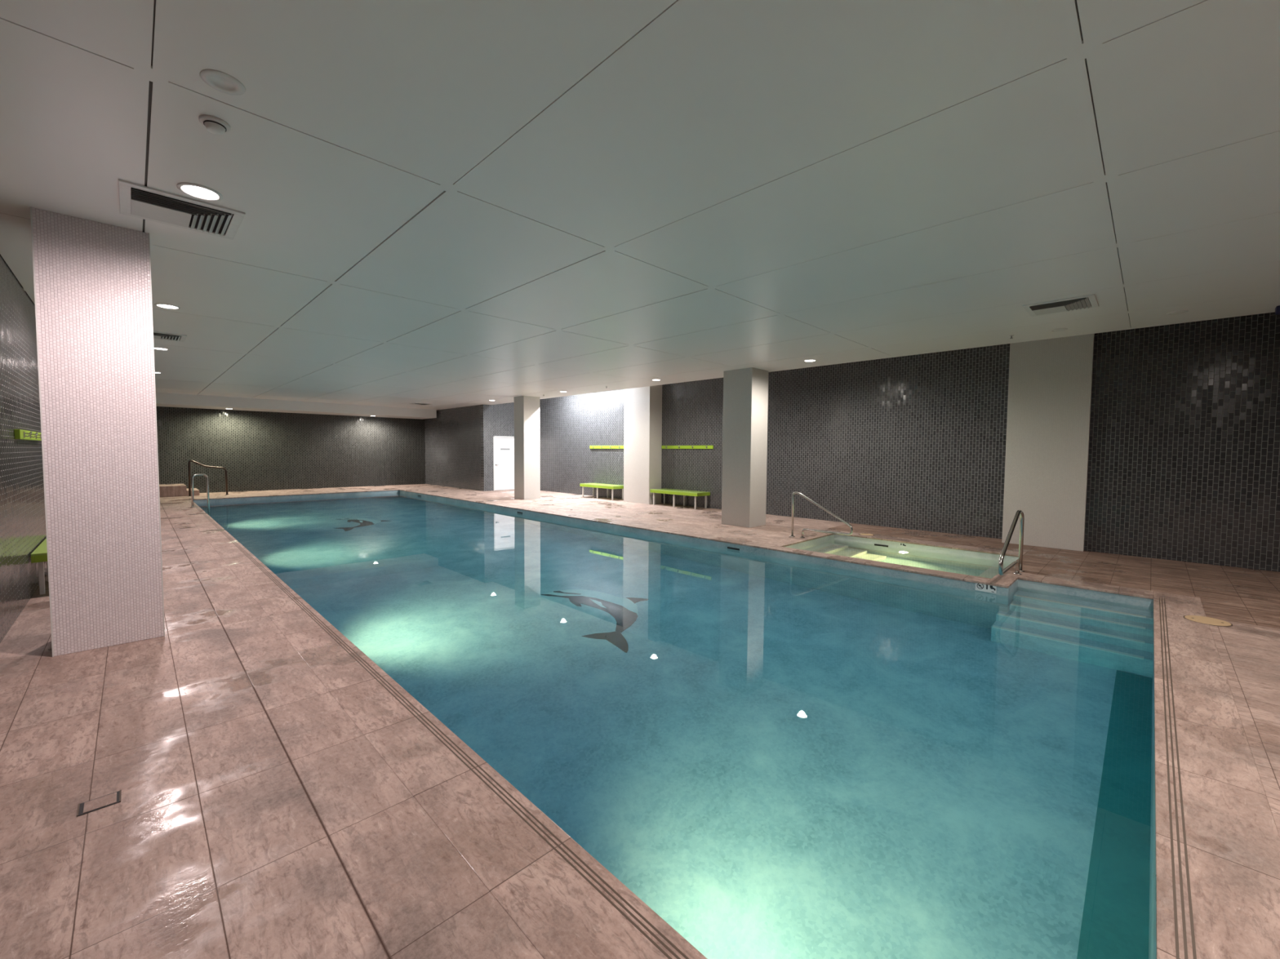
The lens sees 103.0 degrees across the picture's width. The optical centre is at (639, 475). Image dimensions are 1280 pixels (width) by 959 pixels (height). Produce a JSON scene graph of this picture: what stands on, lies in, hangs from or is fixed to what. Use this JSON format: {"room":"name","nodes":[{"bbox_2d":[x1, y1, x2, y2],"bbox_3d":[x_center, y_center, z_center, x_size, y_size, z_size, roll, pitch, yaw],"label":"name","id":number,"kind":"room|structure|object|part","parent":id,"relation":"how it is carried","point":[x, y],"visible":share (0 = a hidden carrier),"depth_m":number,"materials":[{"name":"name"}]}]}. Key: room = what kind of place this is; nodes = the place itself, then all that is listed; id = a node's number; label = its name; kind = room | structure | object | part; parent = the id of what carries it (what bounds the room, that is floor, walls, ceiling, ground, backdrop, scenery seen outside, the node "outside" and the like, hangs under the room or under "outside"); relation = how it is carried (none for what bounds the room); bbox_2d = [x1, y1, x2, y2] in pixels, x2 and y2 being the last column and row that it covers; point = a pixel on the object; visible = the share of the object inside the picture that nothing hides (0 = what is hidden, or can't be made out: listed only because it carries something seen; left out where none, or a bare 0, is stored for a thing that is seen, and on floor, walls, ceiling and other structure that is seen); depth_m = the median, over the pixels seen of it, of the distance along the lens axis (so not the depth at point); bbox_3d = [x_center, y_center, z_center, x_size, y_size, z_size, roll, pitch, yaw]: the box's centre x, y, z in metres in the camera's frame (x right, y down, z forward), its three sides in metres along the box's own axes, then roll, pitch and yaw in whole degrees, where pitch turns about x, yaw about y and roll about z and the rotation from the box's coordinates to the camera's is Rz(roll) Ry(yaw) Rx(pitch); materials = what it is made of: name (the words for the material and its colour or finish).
{"room":"indoor swimming pool","nodes":[
{"label":"indoor swimming pool","id":0,"kind":"room"},
{"bbox_2d":[0,254,47,643],"bbox_3d":[-7.638,-0.787,6.431,0.200,3.850,25.140,-2,4,-45],"label":"wall","id":1,"kind":"structure","parent":0,"point":[22,502],"depth_m":4.75,"materials":[{"name":"tile"}]},
{"bbox_2d":[13,429,41,440],"bbox_3d":[-6.236,-0.410,5.242,0.090,0.090,1.650,-2,4,-45],"label":"hook rail","id":2,"kind":"object","parent":1,"relation":"attached to","point":[19,433],"visible":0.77,"depth_m":4.89,"materials":[{"name":"green laminate"}]},
{"bbox_2d":[155,406,425,493],"bbox_3d":[-12.895,-1.416,18.775,9.780,3.850,0.200,-2,4,-45],"label":"wall","id":3,"kind":"structure","parent":0,"point":[259,451],"depth_m":18.59,"materials":[{"name":"tile"}]},
{"bbox_2d":[155,392,436,419],"bbox_3d":[-12.345,-2.440,18.123,9.700,0.343,1.420,-2,4,-45],"label":"trim","id":4,"kind":"structure","parent":3,"relation":"attached to","point":[162,399],"depth_m":17.43,"materials":[{"name":"paint"}]},
{"bbox_2d":[424,404,481,490],"bbox_3d":[-7.584,-1.463,20.511,0.200,3.850,5.230,-2,4,-45],"label":"wall","id":5,"kind":"structure","parent":0,"point":[452,439],"depth_m":20.10,"materials":[{"name":"tile"}]},
{"bbox_2d":[480,402,514,491],"bbox_3d":[-5.116,-1.381,19.139,1.760,3.850,0.200,-2,4,-45],"label":"wall","id":6,"kind":"structure","parent":0,"point":[498,420],"depth_m":18.68,"materials":[{"name":"grey tile"}]},
{"bbox_2d":[493,435,514,490],"bbox_3d":[-5.082,-0.462,19.128,0.960,2.017,0.135,-2,4,-45],"label":"door","id":7,"kind":"structure","parent":6,"relation":"in","point":[503,446],"depth_m":19.09,"materials":[{"name":"paint"}]},
{"bbox_2d":[495,311,1273,404],"bbox_3d":[1.402,-2.542,11.506,0.312,0.708,19.710,-2,4,-45],"label":"trim","id":8,"kind":"structure","parent":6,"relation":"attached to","point":[1270,312],"depth_m":7.64,"materials":[{"name":"paint"}]},
{"bbox_2d":[0,0,1279,409],"bbox_3d":[-3.912,-2.155,9.927,10.090,0.012,24.940,-2,4,-45],"label":"ceiling","id":9,"kind":"structure","parent":0,"point":[636,193],"depth_m":3.01,"materials":[{"name":"paint"}]},
{"bbox_2d":[154,346,168,350],"bbox_3d":[-7.943,-2.099,8.429,0.226,0.010,0.226,-2,4,-45],"label":"recessed light","id":10,"kind":"object","parent":9,"relation":"in","point":[155,348],"visible":0.84,"depth_m":8.43,"materials":[{"name":"white glass"}]},
{"bbox_2d":[154,302,180,309],"bbox_3d":[-5.478,-1.961,5.905,0.226,0.010,0.226,-2,4,-45],"label":"recessed light","id":11,"kind":"object","parent":9,"relation":"in","point":[162,305],"visible":1,"depth_m":5.89,"materials":[{"name":"white glass"}]},
{"bbox_2d":[153,331,186,342],"bbox_3d":[-7.033,-2.039,7.431,0.600,0.024,0.600,-2,4,-45],"label":"ceiling vent","id":12,"kind":"object","parent":9,"relation":"in","point":[157,335],"visible":0.53,"depth_m":7.47,"materials":[{"name":"white plastic"}]},
{"bbox_2d":[118,178,245,239],"bbox_3d":[-3.193,-1.826,3.556,0.620,0.024,0.620,-2,4,-45],"label":"ceiling vent","id":13,"kind":"object","parent":9,"relation":"in","point":[135,200],"visible":1,"depth_m":3.51,"materials":[{"name":"white plastic"}]},
{"bbox_2d":[176,182,222,200],"bbox_3d":[-2.819,-1.816,3.265,0.226,0.010,0.226,-2,4,-45],"label":"recessed light","id":14,"kind":"object","parent":9,"relation":"in","point":[196,190],"visible":1,"depth_m":3.25,"materials":[{"name":"white glass"}]},
{"bbox_2d":[198,114,231,134],"bbox_3d":[-2.148,-1.761,2.574,0.124,0.045,0.124,-2,4,-45],"label":"smoke detector","id":15,"kind":"object","parent":9,"relation":"attached to","point":[215,125],"visible":1,"depth_m":2.55,"materials":[{"name":"white plastic"}]},
{"bbox_2d":[200,68,245,95],"bbox_3d":[-1.873,-1.765,2.289,0.160,0.006,0.160,-2,4,-45],"label":"cover plate","id":16,"kind":"object","parent":9,"relation":"attached to","point":[222,82],"visible":1,"depth_m":2.28,"materials":[{"name":"white plastic"}]},
{"bbox_2d":[409,402,431,404],"bbox_3d":[-7.861,-2.566,18.275,0.600,0.024,0.600,-2,4,-45],"label":"ceiling vent","id":17,"kind":"object","parent":9,"relation":"in","point":[415,403],"visible":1,"depth_m":18.14,"materials":[{"name":"white plastic"}]},
{"bbox_2d":[1,0,1130,394],"bbox_3d":[-3.912,-2.180,9.925,10.088,0.038,24.940,-2,4,-45],"label":"trim","id":18,"kind":"structure","parent":9,"relation":"attached to","point":[150,86],"depth_m":2.57,"materials":[{"name":"grey"}]},
{"bbox_2d":[803,359,816,361],"bbox_3d":[3.044,-2.057,9.114,0.226,0.010,0.226,-2,4,-45],"label":"recessed light","id":19,"kind":"object","parent":9,"relation":"in","point":[806,360],"visible":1,"depth_m":9.07,"materials":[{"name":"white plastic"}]},
{"bbox_2d":[1022,293,1098,316],"bbox_3d":[4.665,-1.873,5.646,0.600,0.024,0.600,-2,4,-45],"label":"ceiling vent","id":20,"kind":"object","parent":9,"relation":"in","point":[1088,301],"visible":1,"depth_m":5.60,"materials":[{"name":"white plastic"}]},
{"bbox_2d":[1166,310,1188,315],"bbox_3d":[6.209,-1.880,5.880,0.176,0.010,0.176,-2,4,-45],"label":"recessed light","id":21,"kind":"object","parent":9,"relation":"in","point":[1180,312],"visible":1,"depth_m":5.87,"materials":[{"name":"white plastic"}]},
{"bbox_2d":[1275,305,1279,315],"bbox_3d":[7.139,-1.819,5.515,0.100,0.085,0.320,-2,4,-45],"label":"sensor box","id":22,"kind":"object","parent":9,"relation":"attached to","point":[1277,308],"visible":1,"depth_m":5.59,"materials":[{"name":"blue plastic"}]},
{"bbox_2d":[0,484,1279,958],"bbox_3d":[-3.490,0.995,10.662,11.940,0.060,25.140,-2,4,-45],"label":"floor","id":23,"kind":"structure","parent":0,"point":[254,818],"depth_m":2.31,"materials":[{"name":"tile"}]},
{"bbox_2d":[31,537,48,595],"bbox_3d":[-6.460,0.961,5.794,0.450,0.435,1.600,-2,4,-45],"label":"bench","id":24,"kind":"object","parent":23,"relation":"on","point":[39,555],"visible":0.15,"depth_m":5.16,"materials":[{"name":"green plastic"}]},
{"bbox_3d":[-6.459,0.754,5.784,0.450,0.020,1.600,-2,4,-45],"label":"seat","id":25,"kind":"part","parent":24,"relation":"part of","materials":[{"name":"green plastic"}]},
{"bbox_3d":[-6.087,1.003,5.179,0.036,0.415,0.036,-2,4,-45],"label":"leg","id":26,"kind":"part","parent":24,"relation":"part of","materials":[{"name":"paint"}]},
{"bbox_2d":[30,206,164,657],"bbox_3d":[-4.185,-0.291,3.977,0.590,3.143,0.584,-2,4,-45],"label":"pillar","id":27,"kind":"structure","parent":23,"relation":"on","point":[92,283],"depth_m":3.75,"materials":[{"name":"white tile"}]},
{"bbox_2d":[76,790,121,817],"bbox_3d":[-2.277,1.380,2.146,0.127,0.004,0.100,-2,4,-45],"label":"floor drain","id":28,"kind":"object","parent":23,"relation":"on","point":[113,798],"visible":1,"depth_m":2.14,"materials":[{"name":"beige tile"}]},
{"bbox_2d":[159,484,199,497],"bbox_3d":[-15.100,0.478,15.699,2.210,0.330,1.188,-2,4,-45],"label":"stone ledge","id":29,"kind":"object","parent":23,"relation":"on","point":[165,490],"visible":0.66,"depth_m":15.69,"materials":[{"name":"stone"}]},
{"bbox_2d":[188,460,227,496],"bbox_3d":[-13.605,0.073,16.045,0.990,1.124,0.090,-2,4,-45],"label":"handrail","id":30,"kind":"object","parent":23,"relation":"on","point":[189,461],"visible":0.98,"depth_m":15.88,"materials":[{"name":"metal"}]},
{"bbox_2d":[193,488,407,500],"bbox_3d":[-11.024,0.614,17.135,6.161,0.026,0.345,-2,4,-45],"label":"trim","id":31,"kind":"structure","parent":23,"relation":"on","point":[250,496],"depth_m":16.75,"materials":[{"name":"stone"}]},
{"bbox_2d":[174,498,706,958],"bbox_3d":[-6.234,1.099,7.721,0.345,0.026,20.466,-2,4,-45],"label":"pool edge","id":32,"kind":"structure","parent":23,"relation":"on","point":[562,916],"depth_m":2.12,"materials":[{"name":"tile"}]},
{"bbox_2d":[191,473,209,511],"bbox_3d":[-11.116,0.931,12.879,0.387,1.952,0.090,-2,4,-45],"label":"handrail","id":33,"kind":"object","parent":32,"relation":"on","point":[197,474],"visible":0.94,"depth_m":12.85,"materials":[{"name":"metal"}]},
{"bbox_2d":[193,503,1196,958],"bbox_3d":[-3.842,0.990,10.049,6.500,0.001,19.872,-2,4,-45],"label":"drain grate","id":34,"kind":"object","parent":32,"relation":"on","point":[1185,948],"depth_m":2.09,"materials":[{"name":"stone"}]},
{"bbox_2d":[514,395,540,499],"bbox_3d":[-3.508,-0.856,15.825,0.580,3.143,0.560,-2,4,-45],"label":"pillar","id":35,"kind":"structure","parent":23,"relation":"on","point":[526,408],"depth_m":15.62,"materials":[{"name":"white tile"}]},
{"bbox_2d":[399,488,782,550],"bbox_3d":[-3.344,0.839,13.545,0.345,0.026,15.588,-2,4,-45],"label":"trim","id":36,"kind":"structure","parent":23,"relation":"on","point":[708,537],"depth_m":10.40,"materials":[{"name":"tile"}]},
{"bbox_2d":[579,483,623,500],"bbox_3d":[-1.183,0.502,16.097,0.540,0.435,1.620,-2,4,-45],"label":"bench","id":37,"kind":"object","parent":23,"relation":"on","point":[597,486],"visible":0.88,"depth_m":15.92,"materials":[{"name":"green laminate"}]},
{"bbox_3d":[-1.182,0.295,16.087,0.540,0.020,1.620,-2,4,-45],"label":"seat","id":38,"kind":"part","parent":37,"relation":"part of","materials":[{"name":"green plastic"}]},
{"bbox_2d":[623,384,662,504],"bbox_3d":[0.076,-1.107,14.813,0.509,3.790,1.050,-2,4,-45],"label":"pillar","id":39,"kind":"structure","parent":23,"relation":"on","point":[642,412],"depth_m":14.54,"materials":[{"name":"white tile"}]},
{"bbox_2d":[193,490,1153,608],"bbox_3d":[-3.847,1.750,10.136,6.429,1.481,19.800,-2,4,-45],"label":"pool edge","id":40,"kind":"object","parent":23,"relation":"in","point":[1135,601],"visible":0.12,"depth_m":7.40,"materials":[{"name":"tile"}]},
{"bbox_2d":[195,493,1156,958],"bbox_3d":[-3.848,1.814,10.139,6.449,1.410,19.820,-2,4,-45],"label":"pool water","id":41,"kind":"object","parent":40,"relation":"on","point":[778,757],"visible":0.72,"depth_m":3.12,"materials":[{"name":"teal liquid"}]},
{"bbox_2d":[975,582,996,593],"bbox_3d":[4.022,1.302,5.923,0.005,0.103,0.205,-2,4,-45],"label":"sign","id":42,"kind":"object","parent":40,"relation":"attached to","point":[984,588],"visible":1,"depth_m":5.92,"materials":[{"name":"white tile"}]},
{"bbox_2d":[986,574,1017,588],"bbox_3d":[4.302,1.252,6.044,0.589,0.026,0.212,-2,4,-45],"label":"trim","id":43,"kind":"structure","parent":40,"relation":"on","point":[1003,581],"depth_m":5.98,"materials":[{"name":"stone"}]},
{"bbox_2d":[649,488,710,509],"bbox_3d":[1.066,0.626,13.839,0.540,0.435,1.680,-2,4,-45],"label":"bench","id":44,"kind":"object","parent":23,"relation":"on","point":[663,491],"visible":1,"depth_m":13.66,"materials":[{"name":"green laminate"}]},
{"bbox_3d":[0.392,0.614,14.212,0.036,0.415,0.036,-2,4,-45],"label":"leg","id":45,"kind":"part","parent":44,"relation":"part of","materials":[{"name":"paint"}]},
{"bbox_3d":[0.914,0.642,13.688,0.036,0.415,0.036,-2,4,-45],"label":"leg","id":46,"kind":"part","parent":44,"relation":"part of","materials":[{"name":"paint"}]},
{"bbox_3d":[1.068,0.419,13.829,0.540,0.020,1.680,-2,4,-45],"label":"seat","id":47,"kind":"part","parent":44,"relation":"part of","materials":[{"name":"green plastic"}]},
{"bbox_3d":[1.436,0.671,13.164,0.036,0.415,0.036,-2,4,-45],"label":"leg","id":48,"kind":"part","parent":44,"relation":"part of","materials":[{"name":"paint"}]},
{"bbox_3d":[1.741,0.659,13.467,0.036,0.415,0.036,-2,4,-45],"label":"leg","id":49,"kind":"part","parent":44,"relation":"part of","materials":[{"name":"paint"}]},
{"bbox_2d":[721,367,768,527],"bbox_3d":[2.149,-0.559,10.445,0.600,3.143,0.680,-2,4,-45],"label":"pillar","id":50,"kind":"structure","parent":23,"relation":"on","point":[745,390],"depth_m":10.21,"materials":[{"name":"white tile"}]},
{"bbox_2d":[764,531,834,546],"bbox_3d":[2.830,1.103,8.927,1.885,0.026,0.345,-2,4,-45],"label":"trim","id":51,"kind":"structure","parent":23,"relation":"on","point":[788,541],"depth_m":8.78,"materials":[{"name":"tile"}]},
{"bbox_2d":[790,491,853,538],"bbox_3d":[3.064,0.703,8.653,0.090,0.802,1.112,-2,4,-45],"label":"handrail","id":52,"kind":"object","parent":51,"relation":"on","point":[795,492],"visible":1,"depth_m":8.71,"materials":[{"name":"metal"}]},
{"bbox_2d":[786,534,1018,562],"bbox_3d":[3.924,1.638,7.820,2.010,0.930,2.830,-2,4,-45],"label":"basin","id":53,"kind":"object","parent":23,"relation":"in","point":[877,542],"visible":0.02,"depth_m":8.49,"materials":[{"name":"tile"}]},
{"bbox_2d":[770,546,991,584],"bbox_3d":[3.122,1.198,7.005,0.274,0.026,2.818,-2,4,-45],"label":"trim","id":54,"kind":"structure","parent":53,"relation":"on","point":[977,580],"depth_m":6.75,"materials":[{"name":"tile"}]},
{"bbox_2d":[899,542,906,548],"bbox_3d":[4.465,1.186,8.636,0.005,0.078,0.113,-2,4,-45],"label":"sign","id":55,"kind":"object","parent":53,"relation":"attached to","point":[901,544],"visible":1,"depth_m":8.64,"materials":[{"name":"white tile"}]},
{"bbox_2d":[798,539,1012,578],"bbox_3d":[3.913,1.704,7.813,2.000,0.860,2.850,-2,4,-45],"label":"water","id":56,"kind":"object","parent":53,"relation":"on","point":[985,568],"visible":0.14,"depth_m":7.87,"materials":[{"name":"liquid"}]},
{"bbox_2d":[820,528,1026,557],"bbox_3d":[4.614,1.125,8.716,0.345,0.026,3.163,-2,4,-45],"label":"trim","id":57,"kind":"structure","parent":23,"relation":"on","point":[993,551],"depth_m":8.40,"materials":[{"name":"tile"}]},
{"bbox_2d":[858,533,874,536],"bbox_3d":[4.136,1.079,9.294,0.250,0.005,0.250,-2,4,-45],"label":"access cover","id":58,"kind":"object","parent":57,"relation":"on","point":[868,535],"visible":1,"depth_m":9.24,"materials":[{"name":"stone"}]},
{"bbox_2d":[998,510,1024,575],"bbox_3d":[4.422,0.841,6.048,1.306,0.813,0.090,-2,4,-45],"label":"handrail","id":59,"kind":"object","parent":23,"relation":"on","point":[1018,566],"visible":1,"depth_m":6.15,"materials":[{"name":"metal"}]},
{"bbox_2d":[1001,333,1094,551],"bbox_3d":[6.635,-0.748,8.279,0.439,3.790,1.040,-2,4,-45],"label":"pillar","id":60,"kind":"structure","parent":23,"relation":"on","point":[1050,383],"depth_m":8.10,"materials":[{"name":"off white painted plaster"}]},
{"bbox_2d":[998,570,1153,599],"bbox_3d":[5.045,1.261,5.959,0.345,0.026,1.358,-2,4,-45],"label":"trim","id":61,"kind":"structure","parent":23,"relation":"on","point":[1148,594],"depth_m":5.84,"materials":[{"name":"tile"}]},
{"bbox_2d":[1153,591,1279,958],"bbox_3d":[3.376,1.387,3.099,6.750,0.026,0.345,-2,4,-45],"label":"pool edge","id":62,"kind":"structure","parent":23,"relation":"on","point":[1233,838],"depth_m":2.13,"materials":[{"name":"tile"}]},
{"bbox_2d":[1182,615,1232,626],"bbox_3d":[5.128,1.312,4.602,0.300,0.007,0.300,-2,4,-45],"label":"access cover","id":63,"kind":"object","parent":62,"relation":"on","point":[1202,620],"visible":1,"depth_m":4.59,"materials":[{"name":"plastic"}]},
{"bbox_2d":[539,343,1009,538],"bbox_3d":[1.189,-1.100,14.198,0.200,3.850,16.110,-2,4,-45],"label":"wall","id":64,"kind":"structure","parent":0,"point":[917,442],"depth_m":10.77,"materials":[{"name":"tile"}]},
{"bbox_2d":[589,445,623,448],"bbox_3d":[-1.089,-0.906,16.291,0.090,0.090,1.670,-2,4,-45],"label":"hook rail","id":65,"kind":"object","parent":64,"relation":"attached to","point":[590,446],"visible":0.96,"depth_m":16.29,"materials":[{"name":"green plastic"}]},
{"bbox_2d":[661,445,713,448],"bbox_3d":[1.253,-0.777,13.941,0.090,0.090,1.830,-2,4,-45],"label":"hook rail","id":66,"kind":"object","parent":64,"relation":"attached to","point":[662,446],"visible":1,"depth_m":13.91,"materials":[{"name":"green laminate"}]},
{"bbox_2d":[1084,311,1279,572],"bbox_3d":[8.156,-0.704,6.957,0.550,3.850,4.000,-2,4,-45],"label":"wall","id":67,"kind":"structure","parent":0,"point":[1184,458],"depth_m":7.10,"materials":[{"name":"tile"}]}
]}

